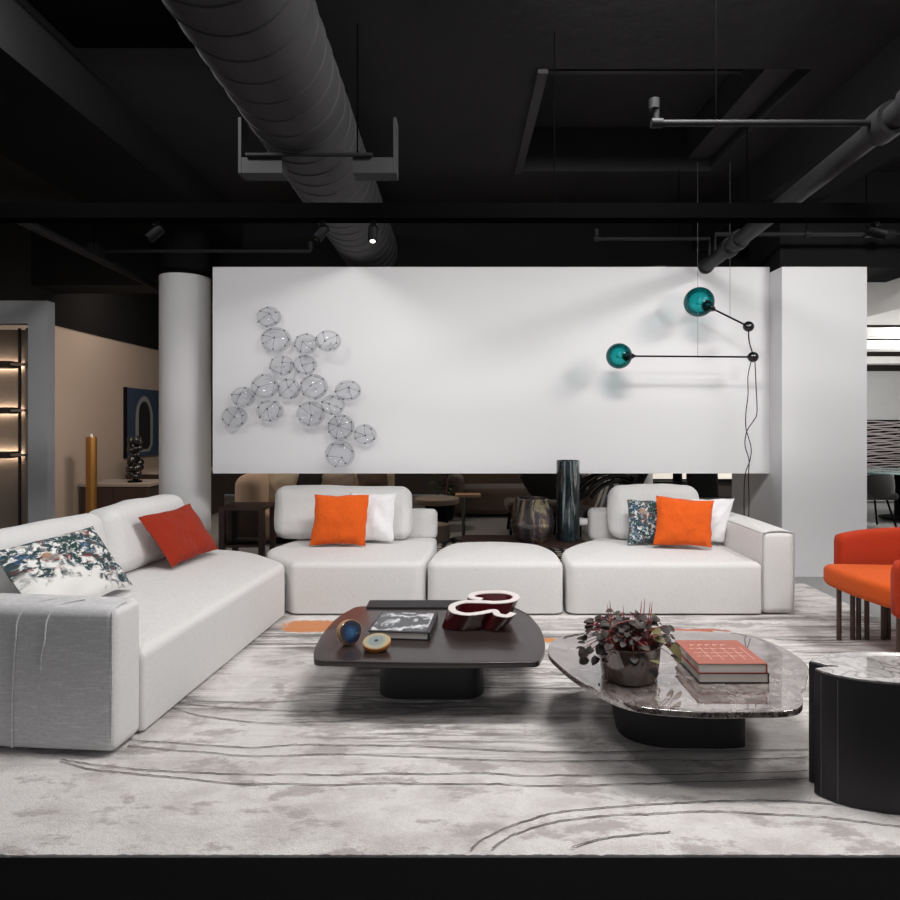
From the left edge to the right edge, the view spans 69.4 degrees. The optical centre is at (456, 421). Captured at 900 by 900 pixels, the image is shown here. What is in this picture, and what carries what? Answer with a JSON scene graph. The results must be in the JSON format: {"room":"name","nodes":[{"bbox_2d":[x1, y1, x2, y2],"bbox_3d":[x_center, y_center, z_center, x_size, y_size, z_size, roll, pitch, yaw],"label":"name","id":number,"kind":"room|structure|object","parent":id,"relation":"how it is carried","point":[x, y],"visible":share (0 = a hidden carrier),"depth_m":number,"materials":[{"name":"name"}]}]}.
{"room":"store","nodes":[
{"label":"store","id":0,"kind":"room"},
{"bbox_2d":[0,301,54,522],"bbox_3d":[-4.890,0.178,6.055,2.220,2.596,0.110,0,0,0],"label":"wall","id":1,"kind":"structure","parent":0,"point":[39,316],"depth_m":6.00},
{"bbox_2d":[0,325,158,518],"bbox_3d":[-5.075,0.138,9.707,0.150,2.676,7.185,0,0,0],"label":"wall","id":2,"kind":"structure","parent":0,"point":[92,372],"depth_m":8.87,"materials":[{"name":"paint"}]},
{"bbox_2d":[123,387,158,457],"bbox_3d":[-4.971,0.010,10.550,0.053,1.070,1.630,0,0,0],"label":"painting","id":3,"kind":"object","parent":2,"relation":"attached to","point":[140,406],"visible":0.7,"depth_m":10.22,"materials":[{"name":"blue fabric"}]},
{"bbox_2d":[211,302,671,494],"bbox_3d":[0.300,-0.475,13.100,10.600,3.850,0.200,0,0,0],"label":"wall","id":4,"kind":"structure","parent":0,"point":[417,483],"depth_m":13.00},
{"bbox_2d":[0,0,899,301],"bbox_3d":[0.750,-2.650,6.250,17.500,0.500,14.500,0,0,0],"label":"ceiling","id":5,"kind":"structure","parent":0,"point":[457,78],"depth_m":4.71,"materials":[{"name":"paint"}]},
{"bbox_2d":[0,202,158,349],"bbox_3d":[-5.065,-1.801,9.707,0.170,1.198,7.185,0,0,0],"label":"beam","id":6,"kind":"structure","parent":5,"relation":"attached to","point":[128,318],"depth_m":8.64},
{"bbox_2d":[27,0,194,47],"bbox_3d":[-1.960,-2.385,2.660,0.920,0.029,2.920,0,0,0],"label":"beam","id":7,"kind":"structure","parent":5,"relation":"attached to","point":[83,23],"depth_m":3.86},
{"bbox_2d":[0,0,242,246],"bbox_3d":[-3.000,-2.225,6.000,1.000,0.350,14.000,0,0,0],"label":"beam","id":8,"kind":"structure","parent":5,"relation":"attached to","point":[60,123],"depth_m":4.79,"materials":[{"name":"paint"}]},
{"bbox_2d":[16,223,313,290],"bbox_3d":[-2.442,-1.927,6.050,2.113,0.946,2.705,0,0,0],"label":"pipe","id":9,"kind":"object","parent":5,"relation":"hanging from","point":[93,251],"visible":0.79,"depth_m":6.28,"materials":[{"name":"metal"}]},
{"bbox_2d":[162,0,397,266],"bbox_3d":[-0.830,-1.940,3.922,0.940,0.920,6.644,0,0,0],"label":"air duct","id":10,"kind":"object","parent":5,"relation":"hanging from","point":[274,60],"visible":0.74,"depth_m":3.45,"materials":[{"name":"metal"}]},
{"bbox_2d":[31,223,748,293],"bbox_3d":[-1.750,-2.000,7.850,12.500,0.800,0.500,0,0,0],"label":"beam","id":11,"kind":"structure","parent":5,"relation":"attached to","point":[56,268],"depth_m":7.60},
{"bbox_2d":[0,32,899,222],"bbox_3d":[0.000,-1.820,4.000,9.000,1.160,0.110,0,0,0],"label":"track","id":12,"kind":"object","parent":5,"relation":"hanging from","point":[554,212],"visible":1,"depth_m":3.96,"materials":[{"name":"metal"}]},
{"bbox_2d":[145,219,164,241],"bbox_3d":[-1.857,-1.171,3.998,0.112,0.136,0.060,0,0,-21],"label":"track spotlight","id":13,"kind":"object","parent":12,"relation":"attached to","point":[158,230],"visible":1,"depth_m":3.98,"materials":[{"name":"black metal"}]},
{"bbox_2d":[313,219,329,242],"bbox_3d":[-0.835,-1.170,3.997,0.107,0.138,0.060,0,0,-38],"label":"track spotlight","id":14,"kind":"object","parent":12,"relation":"attached to","point":[320,234],"visible":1,"depth_m":3.98,"materials":[{"name":"black metal"}]},
{"bbox_2d":[368,219,377,243],"bbox_3d":[-0.517,-1.169,3.998,0.060,0.140,0.087,0,0,0],"label":"track spotlight","id":15,"kind":"object","parent":12,"relation":"attached to","point":[372,228],"visible":1,"depth_m":3.98,"materials":[{"name":"black metal"}]},
{"bbox_2d":[865,219,887,239],"bbox_3d":[2.578,-1.177,3.998,0.120,0.123,0.060,0,0,21],"label":"track spotlight","id":16,"kind":"object","parent":12,"relation":"attached to","point":[872,231],"visible":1,"depth_m":3.98,"materials":[{"name":"black metal"}]},
{"bbox_2d":[514,69,795,173],"bbox_3d":[1.485,-2.585,5.320,1.870,0.430,1.800,0,0,0],"label":"ceiling beam","id":17,"kind":"structure","parent":5,"relation":"attached to","point":[744,91],"depth_m":5.12,"materials":[{"name":"paint"}]},
{"bbox_2d":[606,287,758,516],"bbox_3d":[2.103,-0.480,6.001,1.453,3.840,0.283,0,0,0],"label":"pendant lamp","id":18,"kind":"object","parent":5,"relation":"hanging from","point":[699,301],"visible":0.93,"depth_m":5.95,"materials":[{"name":"teal glass"}]},
{"bbox_2d":[593,0,899,273],"bbox_3d":[2.736,-1.909,4.379,3.306,0.983,3.694,0,0,7],"label":"pipe","id":19,"kind":"object","parent":5,"relation":"hanging from","point":[881,126],"visible":0.93,"depth_m":3.55,"materials":[{"name":"metal"}]},
{"bbox_2d":[692,36,899,250],"bbox_3d":[3.025,-2.200,6.000,0.550,0.400,14.000,0,0,0],"label":"beam","id":20,"kind":"structure","parent":5,"relation":"attached to","point":[802,149],"depth_m":5.09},
{"bbox_2d":[0,495,899,899],"bbox_3d":[0.750,1.530,5.250,17.500,0.139,16.500,0,0,0],"label":"floor","id":21,"kind":"structure","parent":0,"point":[20,878],"depth_m":2.08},
{"bbox_2d":[0,328,27,528],"bbox_3d":[-4.478,0.273,6.258,1.025,2.355,0.285,0,0,0],"label":"display cabinet","id":22,"kind":"object","parent":21,"relation":"on","point":[13,343],"visible":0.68,"depth_m":6.38,"materials":[{"name":"brown metal"}]},
{"bbox_2d":[0,451,17,457],"bbox_3d":[-4.612,0.315,6.247,0.735,0.060,0.175,0,0,0],"label":"shelf","id":23,"kind":"object","parent":22,"relation":"attached to","point":[3,454],"depth_m":6.17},
{"bbox_2d":[0,407,17,413],"bbox_3d":[-4.612,-0.110,6.247,0.735,0.060,0.175,0,0,0],"label":"shelf","id":24,"kind":"object","parent":22,"relation":"attached to","point":[3,410],"depth_m":6.16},
{"bbox_2d":[0,361,17,368],"bbox_3d":[-4.612,-0.550,6.247,0.735,0.060,0.175,0,0,0],"label":"shelf","id":25,"kind":"object","parent":22,"relation":"attached to","point":[3,364],"depth_m":6.18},
{"bbox_2d":[86,434,96,514],"bbox_3d":[-4.500,0.797,8.000,0.124,1.305,0.124,0,0,0],"label":"floor lamp","id":26,"kind":"object","parent":21,"relation":"on","point":[91,442],"visible":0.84,"depth_m":7.95,"materials":[{"name":"gold metal"}]},
{"bbox_2d":[78,479,158,514],"bbox_3d":[-4.505,1.145,8.900,0.930,0.660,0.740,0,0,0],"label":"base cabinet","id":27,"kind":"object","parent":21,"relation":"on","point":[109,491],"visible":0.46,"depth_m":8.54,"materials":[{"name":"brown wood"}]},
{"bbox_2d":[125,436,143,482],"bbox_3d":[-4.365,0.500,8.795,0.248,0.627,0.217,0,0,0],"label":"sculpture","id":28,"kind":"object","parent":27,"relation":"on","point":[133,471],"visible":1,"depth_m":8.74,"materials":[{"name":"black metal"}]},
{"bbox_2d":[126,467,223,514],"bbox_3d":[-4.433,1.113,10.350,1.105,0.725,1.140,0,0,0],"label":"base cabinet","id":29,"kind":"object","parent":21,"relation":"on","point":[217,479],"visible":0.09,"depth_m":10.45,"materials":[{"name":"brown wood"}]},
{"bbox_2d":[159,272,210,535],"bbox_3d":[-2.905,-0.032,6.950,0.516,3.016,0.516,0,0,0],"label":"column","id":30,"kind":"structure","parent":21,"relation":"on","point":[184,298],"depth_m":6.73,"materials":[{"name":"paint"}]},
{"bbox_2d":[160,223,209,277],"bbox_3d":[-2.905,-1.971,6.950,0.490,0.858,0.490,0,0,0],"label":"column capital","id":31,"kind":"structure","parent":30,"relation":"on","point":[184,236],"depth_m":6.74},
{"bbox_2d":[219,502,275,556],"bbox_3d":[-2.145,1.150,6.680,0.450,0.600,0.440,0,0,0],"label":"side table","id":32,"kind":"object","parent":21,"relation":"on","point":[241,524],"visible":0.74,"depth_m":6.48,"materials":[{"name":"brown wood"}]},
{"bbox_2d":[225,538,268,547],"bbox_3d":[-2.145,1.238,6.680,0.338,0.025,0.420,0,0,0],"label":"shelf","id":33,"kind":"object","parent":32,"relation":"attached to","point":[227,544],"depth_m":6.47,"materials":[{"name":"brown wood"}]},
{"bbox_2d":[235,473,394,541],"bbox_3d":[-1.786,1.030,8.367,1.940,0.840,1.307,0,0,0],"label":"sofa","id":34,"kind":"object","parent":21,"relation":"on","point":[249,487],"visible":0.21,"depth_m":7.80,"materials":[{"name":"brown fabric"}]},
{"bbox_2d":[269,473,299,501],"bbox_3d":[-2.219,0.820,8.198,0.451,0.512,0.181,0,0,0],"label":"cushion","id":35,"kind":"object","parent":34,"relation":"on","point":[277,481],"visible":0.5,"depth_m":8.16,"materials":[{"name":"beige fabric"}]},
{"bbox_2d":[296,473,323,485],"bbox_3d":[-1.970,0.830,8.441,0.479,0.483,0.179,0,0,0],"label":"cushion","id":36,"kind":"object","parent":34,"relation":"on","point":[304,478],"visible":0.27,"depth_m":8.41,"materials":[{"name":"black fabric"}]},
{"bbox_2d":[322,473,354,484],"bbox_3d":[-1.519,0.852,8.397,0.483,0.437,0.175,0,0,0],"label":"cushion","id":37,"kind":"object","parent":34,"relation":"on","point":[341,478],"visible":0.45,"depth_m":8.38,"materials":[{"name":"beige fabric"}]},
{"bbox_2d":[357,473,387,485],"bbox_3d":[-1.078,0.838,8.422,0.457,0.462,0.180,0,0,0],"label":"cushion","id":38,"kind":"object","parent":34,"relation":"on","point":[380,479],"visible":0.53,"depth_m":8.39,"materials":[{"name":"brown fabric"}]},
{"bbox_2d":[414,495,458,522],"bbox_3d":[-0.280,1.245,8.950,0.620,0.410,0.620,0,0,0],"label":"coffee table","id":39,"kind":"object","parent":21,"relation":"on","point":[440,503],"visible":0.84,"depth_m":8.80,"materials":[{"name":"brown wood"}]},
{"bbox_2d":[429,473,461,519],"bbox_3d":[-0.184,0.895,9.705,0.579,1.110,0.593,0,0,0],"label":"potted plant","id":40,"kind":"object","parent":21,"relation":"on","point":[451,507],"visible":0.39,"depth_m":9.65,"materials":[{"name":"green plant"}]},
{"bbox_2d":[0,584,899,857],"bbox_3d":[-0.538,1.461,4.013,7.324,0.028,3.655,0,0,0],"label":"rug","id":41,"kind":"object","parent":21,"relation":"on","point":[277,753],"visible":0.48,"depth_m":2.66,"materials":[{"name":"carpet"}]},
{"bbox_2d":[0,494,284,750],"bbox_3d":[-2.061,1.006,4.143,1.441,0.886,2.592,0,0,6],"label":"sofa","id":42,"kind":"object","parent":41,"relation":"on","point":[77,672],"visible":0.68,"depth_m":3.09,"materials":[{"name":"white fabric"}]},
{"bbox_2d":[0,515,107,593],"bbox_3d":[-2.451,0.817,3.734,0.336,0.470,1.173,0,0,5],"label":"cushion","id":43,"kind":"object","parent":42,"relation":"on","point":[44,529],"depth_m":3.73,"materials":[{"name":"fabric"}]},
{"bbox_2d":[0,527,132,595],"bbox_3d":[-2.154,0.818,3.608,0.268,0.368,0.817,0,0,7],"label":"cushion","id":44,"kind":"object","parent":42,"relation":"on","point":[78,562],"visible":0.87,"depth_m":3.52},
{"bbox_2d":[87,494,184,570],"bbox_3d":[-2.328,0.805,4.804,0.331,0.484,1.006,0,0,4],"label":"cushion","id":45,"kind":"object","parent":42,"relation":"on","point":[133,548],"depth_m":4.50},
{"bbox_2d":[138,504,217,566],"bbox_3d":[-2.031,0.826,4.788,0.236,0.362,0.736,0,0,9],"label":"cushion","id":46,"kind":"object","parent":42,"relation":"on","point":[180,534],"visible":1,"depth_m":4.68,"materials":[{"name":"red fabric"}]},
{"bbox_2d":[267,485,436,613],"bbox_3d":[-0.902,1.003,5.460,1.444,0.893,1.180,0,0,0],"label":"module","id":47,"kind":"object","parent":41,"relation":"on","point":[322,578],"visible":0.82,"depth_m":5.02,"materials":[{"name":"white fabric"}]},
{"bbox_2d":[308,495,369,545],"bbox_3d":[-0.977,0.815,5.402,0.500,0.415,0.169,0,0,0],"label":"cushion","id":48,"kind":"object","parent":47,"relation":"on","point":[337,519],"visible":1,"depth_m":5.35,"materials":[{"name":"orange fabric"}]},
{"bbox_2d":[274,485,412,539],"bbox_3d":[-1.008,0.801,5.770,1.230,0.491,0.263,0,0,0],"label":"cushion","id":49,"kind":"object","parent":47,"relation":"on","point":[294,506],"depth_m":5.68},
{"bbox_2d":[350,492,395,540],"bbox_3d":[-0.736,0.811,5.543,0.434,0.424,0.127,0,0,0],"label":"cushion","id":50,"kind":"object","parent":47,"relation":"on","point":[380,508],"visible":0.61,"depth_m":5.51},
{"bbox_2d":[314,600,544,698],"bbox_3d":[-0.133,1.294,3.633,1.198,0.310,1.055,0,0,0],"label":"coffee table","id":51,"kind":"object","parent":41,"relation":"on","point":[451,664],"visible":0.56,"depth_m":3.40,"materials":[{"name":"black wood"}]},
{"bbox_2d":[336,619,361,644],"bbox_3d":[-0.564,1.087,3.372,0.128,0.130,0.092,0,0,-36],"label":"stone","id":52,"kind":"object","parent":51,"relation":"on","point":[349,631],"visible":1,"depth_m":3.34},
{"bbox_2d":[362,633,390,652],"bbox_3d":[-0.405,1.122,3.279,0.144,0.085,0.118,0,0,0],"label":"stone","id":53,"kind":"object","parent":51,"relation":"on","point":[376,642],"visible":0.99,"depth_m":3.26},
{"bbox_2d":[368,611,437,639],"bbox_3d":[-0.292,1.128,3.610,0.332,0.041,0.356,0,0,5],"label":"book","id":54,"kind":"object","parent":51,"relation":"on","point":[397,625],"visible":0.96,"depth_m":3.54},
{"bbox_2d":[371,612,433,631],"bbox_3d":[-0.297,1.108,3.613,0.300,0.001,0.325,0,0,6],"label":"picture","id":55,"kind":"object","parent":54,"relation":"on","point":[386,621],"depth_m":3.59},
{"bbox_2d":[442,590,519,630],"bbox_3d":[0.141,1.073,3.691,0.449,0.150,0.333,0,0,0],"label":"vase","id":56,"kind":"object","parent":51,"relation":"on","point":[488,610],"visible":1,"depth_m":3.62,"materials":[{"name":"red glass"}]},
{"bbox_2d":[428,542,562,613],"bbox_3d":[0.293,1.240,5.320,1.031,0.418,0.900,0,0,0],"label":"ottoman","id":57,"kind":"object","parent":41,"relation":"on","point":[533,572],"visible":0.86,"depth_m":4.87,"materials":[{"name":"white fabric"}]},
{"bbox_2d":[562,483,794,613],"bbox_3d":[1.687,0.998,5.460,1.719,0.909,1.180,0,0,0],"label":"module","id":58,"kind":"object","parent":41,"relation":"on","point":[752,571],"visible":0.77,"depth_m":4.87,"materials":[{"name":"white fabric"}]},
{"bbox_2d":[627,500,656,544],"bbox_3d":[1.630,0.841,5.483,0.416,0.369,0.171,0,0,0],"label":"cushion","id":59,"kind":"object","parent":58,"relation":"on","point":[642,514],"visible":0.68,"depth_m":5.44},
{"bbox_2d":[608,483,697,538],"bbox_3d":[1.744,0.792,5.773,0.809,0.495,0.262,0,0,0],"label":"cushion","id":60,"kind":"object","parent":58,"relation":"on","point":[618,506],"depth_m":5.69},
{"bbox_2d":[653,495,713,547],"bbox_3d":[1.859,0.814,5.335,0.514,0.408,0.182,0,0,4],"label":"cushion","id":61,"kind":"object","parent":58,"relation":"on","point":[680,521],"visible":1,"depth_m":5.28,"materials":[{"name":"orange fabric"}]},
{"bbox_2d":[690,498,734,542],"bbox_3d":[2.171,0.836,5.520,0.399,0.372,0.119,0,0,0],"label":"cushion","id":62,"kind":"object","parent":58,"relation":"on","point":[722,508],"visible":0.48,"depth_m":5.49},
{"bbox_2d":[548,629,808,748],"bbox_3d":[1.036,1.284,3.014,1.186,0.329,1.012,0,0,0],"label":"coffee table","id":63,"kind":"object","parent":41,"relation":"on","point":[676,710],"visible":0.56,"depth_m":2.88,"materials":[{"name":"grey stone"}]},
{"bbox_2d":[577,600,681,685],"bbox_3d":[0.756,0.947,2.867,0.468,0.344,0.406,0,0,0],"label":"potted plant","id":64,"kind":"object","parent":63,"relation":"on","point":[626,650],"visible":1,"depth_m":2.78,"materials":[{"name":"green plant"}]},
{"bbox_2d":[679,656,768,682],"bbox_3d":[1.187,1.098,2.935,0.303,0.042,0.300,0,0,0],"label":"book","id":65,"kind":"object","parent":63,"relation":"on","point":[700,678],"visible":0.41,"depth_m":2.79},
{"bbox_2d":[675,640,767,673],"bbox_3d":[1.180,1.055,2.930,0.296,0.043,0.300,0,0,0],"label":"book","id":66,"kind":"object","parent":65,"relation":"on","point":[704,656],"visible":0.99,"depth_m":2.85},
{"bbox_2d":[809,652,899,814],"bbox_3d":[1.741,1.206,2.560,0.688,0.486,0.340,0,0,0],"label":"side table","id":67,"kind":"object","parent":41,"relation":"on","point":[854,697],"visible":1,"depth_m":2.45,"materials":[{"name":"black wood"}]},
{"bbox_2d":[823,527,899,651],"bbox_3d":[2.982,1.079,4.117,1.019,0.739,1.030,0,0,0],"label":"armchair","id":68,"kind":"object","parent":41,"relation":"on","point":[866,566],"visible":1,"depth_m":4.32,"materials":[{"name":"orange fabric"}]},
{"bbox_2d":[437,537,567,562],"bbox_3d":[0.300,1.462,7.450,2.500,0.025,1.500,0,0,0],"label":"rug","id":69,"kind":"object","parent":21,"relation":"on","point":[558,551],"visible":0.02,"depth_m":7.45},
{"bbox_2d":[435,522,449,542],"bbox_3d":[-0.260,1.342,7.950,0.360,0.214,0.360,0,0,0],"label":"pouf","id":70,"kind":"object","parent":69,"relation":"on","point":[443,529],"visible":0.44,"depth_m":7.81,"materials":[{"name":"beige fabric"}]},
{"bbox_2d":[453,493,480,541],"bbox_3d":[0.120,1.167,8.000,0.340,0.564,0.260,0,0,0],"label":"side table","id":71,"kind":"object","parent":69,"relation":"on","point":[463,495],"visible":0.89,"depth_m":7.98,"materials":[{"name":"brown wood"}]},
{"bbox_2d":[580,518,587,536],"bbox_3d":[1.330,1.250,7.050,0.220,0.400,0.220,0,0,0],"label":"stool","id":72,"kind":"object","parent":69,"relation":"on","point":[583,521],"visible":0.32,"depth_m":6.96,"materials":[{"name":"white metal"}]},
{"bbox_2d":[447,473,598,513],"bbox_3d":[1.015,0.990,10.530,2.350,0.900,1.220,0,0,0],"label":"sofa","id":73,"kind":"object","parent":21,"relation":"on","point":[493,488],"visible":0.31,"depth_m":9.96,"materials":[{"name":"brown fabric"}]},
{"bbox_2d":[462,535,584,547],"bbox_3d":[0.620,1.281,6.130,1.140,0.338,0.540,0,0,0],"label":"console table","id":74,"kind":"object","parent":21,"relation":"on","point":[552,542],"visible":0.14,"depth_m":6.10,"materials":[{"name":"brown wood"}]},
{"bbox_2d":[510,496,554,542],"bbox_3d":[0.705,0.911,6.080,0.414,0.400,0.414,0,0,0],"label":"vase","id":75,"kind":"object","parent":74,"relation":"on","point":[532,517],"visible":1,"depth_m":5.92,"materials":[{"name":"brown glass"}]},
{"bbox_2d":[556,460,579,541],"bbox_3d":[1.045,0.736,6.120,0.216,0.750,0.216,0,0,0],"label":"vase","id":76,"kind":"object","parent":74,"relation":"on","point":[567,471],"visible":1,"depth_m":6.03,"materials":[{"name":"black glass"}]},
{"bbox_2d":[504,473,590,534],"bbox_3d":[1.209,0.903,8.550,1.137,1.101,0.600,0,0,0],"label":"lounge chair","id":77,"kind":"object","parent":21,"relation":"on","point":[536,484],"visible":0.33,"depth_m":8.55,"materials":[{"name":"black fabric"}]},
{"bbox_2d":[584,480,618,532],"bbox_3d":[1.974,1.027,8.300,0.622,0.859,0.432,0,0,0],"label":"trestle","id":78,"kind":"object","parent":21,"relation":"on","point":[617,484],"visible":0.19,"depth_m":8.32,"materials":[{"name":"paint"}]},
{"bbox_2d":[580,473,648,518],"bbox_3d":[1.808,0.972,7.575,0.836,0.914,0.857,0,0,0],"label":"lounge chair","id":79,"kind":"object","parent":21,"relation":"on","point":[624,478],"visible":0.22,"depth_m":7.30,"materials":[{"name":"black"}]},
{"bbox_2d":[644,473,652,482],"bbox_3d":[2.430,-0.200,8.650,0.340,3.300,0.340,0,0,0],"label":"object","id":80,"kind":"object","parent":21,"relation":"on","point":[649,479],"depth_m":8.51,"materials":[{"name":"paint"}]},
{"bbox_2d":[653,473,685,484],"bbox_3d":[3.645,0.990,10.675,1.090,0.920,0.350,0,0,0],"label":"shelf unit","id":81,"kind":"object","parent":21,"relation":"on","point":[677,477],"visible":0.08,"depth_m":10.60,"materials":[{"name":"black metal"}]},
{"bbox_2d":[686,473,721,499],"bbox_3d":[2.980,0.970,7.715,0.400,0.959,0.469,0,0,0],"label":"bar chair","id":82,"kind":"object","parent":21,"relation":"on","point":[705,484],"visible":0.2,"depth_m":7.87,"materials":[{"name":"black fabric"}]},
{"bbox_2d":[867,474,897,526],"bbox_3d":[5.720,1.076,8.982,0.590,0.756,0.515,0,0,0],"label":"dining chair","id":83,"kind":"object","parent":21,"relation":"on","point":[879,486],"visible":0.51,"depth_m":8.76,"materials":[{"name":"black fabric"}]},
{"bbox_2d":[867,468,899,520],"bbox_3d":[6.650,1.087,9.750,1.500,0.725,1.200,0,0,0],"label":"dining table","id":84,"kind":"object","parent":21,"relation":"on","point":[891,471],"visible":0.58,"depth_m":9.71,"materials":[{"name":"teal glass"}]},
{"bbox_2d":[213,267,769,472],"bbox_3d":[0.339,-0.513,6.510,5.518,2.046,0.140,0,0,0],"label":"wall","id":85,"kind":"structure","parent":0,"point":[453,369],"depth_m":6.44,"materials":[{"name":"paint"}]},
{"bbox_2d":[222,408,243,425],"bbox_3d":[-2.173,-0.049,6.357,0.254,0.215,0.163,0,0,0],"label":"bubble","id":86,"kind":"object","parent":85,"relation":"attached to","point":[237,408],"visible":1,"depth_m":6.30,"materials":[{"name":"grey metal"}]},
{"bbox_2d":[231,387,253,404],"bbox_3d":[-2.087,-0.244,6.359,0.239,0.203,0.158,0,0,0],"label":"bubble","id":87,"kind":"object","parent":85,"relation":"attached to","point":[244,387],"visible":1,"depth_m":6.31,"materials":[{"name":"grey metal"}]},
{"bbox_2d":[252,374,275,395],"bbox_3d":[-1.877,-0.352,6.354,0.274,0.242,0.168,0,0,0],"label":"bubble","id":88,"kind":"object","parent":85,"relation":"attached to","point":[262,374],"visible":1,"depth_m":6.30,"materials":[{"name":"grey metal"}]},
{"bbox_2d":[257,307,276,326],"bbox_3d":[-1.839,-1.026,6.354,0.222,0.209,0.161,0,0,27],"label":"bubble","id":89,"kind":"object","parent":85,"relation":"attached to","point":[266,307],"visible":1,"depth_m":6.31,"materials":[{"name":"grey metal"}]},
{"bbox_2d":[258,401,280,420],"bbox_3d":[-1.828,-0.108,6.358,0.274,0.211,0.161,0,0,0],"label":"bubble","id":90,"kind":"object","parent":85,"relation":"attached to","point":[262,401],"visible":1,"depth_m":6.31,"materials":[{"name":"grey metal"}]},
{"bbox_2d":[262,328,289,349],"bbox_3d":[-1.770,-0.802,6.351,0.299,0.250,0.174,0,0,0],"label":"bubble","id":91,"kind":"object","parent":85,"relation":"attached to","point":[270,328],"visible":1,"depth_m":6.30,"materials":[{"name":"grey metal"}]},
{"bbox_2d":[292,355,313,373],"bbox_3d":[-1.485,-0.557,6.357,0.224,0.203,0.155,0,0,21],"label":"bubble","id":92,"kind":"object","parent":85,"relation":"attached to","point":[305,355],"visible":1,"depth_m":6.31,"materials":[{"name":"grey metal"}]},
{"bbox_2d":[294,333,316,351],"bbox_3d":[-1.476,-0.763,6.359,0.235,0.207,0.160,0,0,0],"label":"bubble","id":93,"kind":"object","parent":85,"relation":"attached to","point":[306,333],"visible":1,"depth_m":6.31,"materials":[{"name":"grey metal"}]},
{"bbox_2d":[299,402,322,425],"bbox_3d":[-1.423,-0.078,6.332,0.261,0.250,0.197,0,0,29],"label":"bubble","id":94,"kind":"object","parent":85,"relation":"attached to","point":[309,402],"visible":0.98,"depth_m":6.28,"materials":[{"name":"grey metal"}]},
{"bbox_2d":[300,374,325,398],"bbox_3d":[-1.396,-0.341,6.342,0.263,0.250,0.185,0,0,-19],"label":"bubble","id":95,"kind":"object","parent":85,"relation":"attached to","point":[310,374],"visible":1,"depth_m":6.29,"materials":[{"name":"grey metal"}]},
{"bbox_2d":[316,331,337,349],"bbox_3d":[-1.212,-0.776,6.267,0.228,0.203,0.280,0,0,30],"label":"bubble","id":96,"kind":"object","parent":85,"relation":"attached to","point":[322,331],"visible":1,"depth_m":6.18,"materials":[{"name":"grey metal"}]},
{"bbox_2d":[321,396,341,414],"bbox_3d":[-1.156,-0.162,6.264,0.217,0.199,0.296,0,0,25],"label":"bubble","id":97,"kind":"object","parent":85,"relation":"attached to","point":[332,396],"visible":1,"depth_m":6.16,"materials":[{"name":"grey metal"}]},
{"bbox_2d":[326,444,352,466],"bbox_3d":[-1.144,0.313,6.349,0.289,0.270,0.179,0,0,0],"label":"bubble","id":98,"kind":"object","parent":85,"relation":"attached to","point":[332,444],"visible":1,"depth_m":6.29,"materials":[{"name":"grey metal"}]},
{"bbox_2d":[328,415,352,438],"bbox_3d":[-1.134,0.049,6.354,0.255,0.250,0.167,0,0,-16],"label":"bubble","id":99,"kind":"object","parent":85,"relation":"attached to","point":[344,415],"visible":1,"depth_m":6.31,"materials":[{"name":"grey metal"}]},
{"bbox_2d":[335,381,359,399],"bbox_3d":[-1.066,-0.308,6.360,0.258,0.203,0.158,0,0,0],"label":"bubble","id":100,"kind":"object","parent":85,"relation":"attached to","point":[353,381],"visible":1,"depth_m":6.31,"materials":[{"name":"grey metal"}]},
{"bbox_2d":[355,425,374,443],"bbox_3d":[-0.900,0.122,6.354,0.208,0.203,0.154,0,0,-28],"label":"bubble","id":101,"kind":"object","parent":85,"relation":"attached to","point":[363,425],"visible":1,"depth_m":6.31,"materials":[{"name":"grey metal"}]},
{"bbox_2d":[749,172,899,281],"bbox_3d":[3.825,-1.941,6.570,1.450,0.918,0.660,0,0,0],"label":"beam","id":102,"kind":"structure","parent":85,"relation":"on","point":[881,258],"depth_m":6.24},
{"bbox_2d":[672,325,899,496],"bbox_3d":[6.800,-0.475,12.650,5.200,3.850,0.100,0,0,0],"label":"wall","id":103,"kind":"structure","parent":0,"point":[725,488],"depth_m":12.60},
{"bbox_2d":[653,473,731,481],"bbox_3d":[4.525,0.150,12.470,1.950,2.000,0.060,0,0,0],"label":"window","id":104,"kind":"structure","parent":103,"relation":"in","point":[722,477],"depth_m":12.47,"materials":[{"name":"white glass"}]},
{"bbox_2d":[732,267,866,576],"bbox_3d":[3.505,-0.002,6.765,0.810,2.956,1.130,0,0,0],"label":"pillar","id":105,"kind":"structure","parent":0,"point":[814,489],"depth_m":6.20,"materials":[{"name":"paint"}]},
{"bbox_2d":[867,371,899,500],"bbox_3d":[7.500,0.260,12.000,3.800,2.380,0.200,0,0,0],"label":"wall","id":106,"kind":"structure","parent":0,"point":[883,387],"depth_m":11.90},
{"bbox_2d":[867,420,899,473],"bbox_3d":[8.175,0.455,11.854,2.050,0.990,0.090,0,0,0],"label":"wall artwork","id":107,"kind":"object","parent":106,"relation":"attached to","point":[883,436],"visible":0.55,"depth_m":11.84,"materials":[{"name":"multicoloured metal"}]},
{"bbox_2d":[867,278,899,324],"bbox_3d":[7.000,-1.390,6.550,4.800,0.420,2.700,0,0,0],"label":"soffit","id":108,"kind":"structure","parent":0,"point":[883,298],"depth_m":7.09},
{"bbox_3d":[9.450,-0.475,7.750,0.100,3.850,11.500,0,0,0],"label":"wall","id":109,"kind":"structure","parent":0,"visible":0},
{"bbox_2d":[867,327,899,338],"bbox_3d":[7.000,-1.250,9.150,4.800,0.120,0.300,0,0,0],"label":"beam","id":110,"kind":"structure","parent":109,"relation":"attached to","point":[872,332],"depth_m":9.00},
{"bbox_2d":[867,340,899,351],"bbox_3d":[7.000,-1.110,9.510,4.800,0.120,0.380,0,0,0],"label":"beam","id":111,"kind":"structure","parent":109,"relation":"attached to","point":[872,345],"depth_m":9.32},
{"bbox_2d":[867,356,899,364],"bbox_3d":[7.500,-1.050,11.150,3.800,0.120,0.300,0,0,0],"label":"beam","id":112,"kind":"structure","parent":109,"relation":"attached to","point":[871,360],"depth_m":11.00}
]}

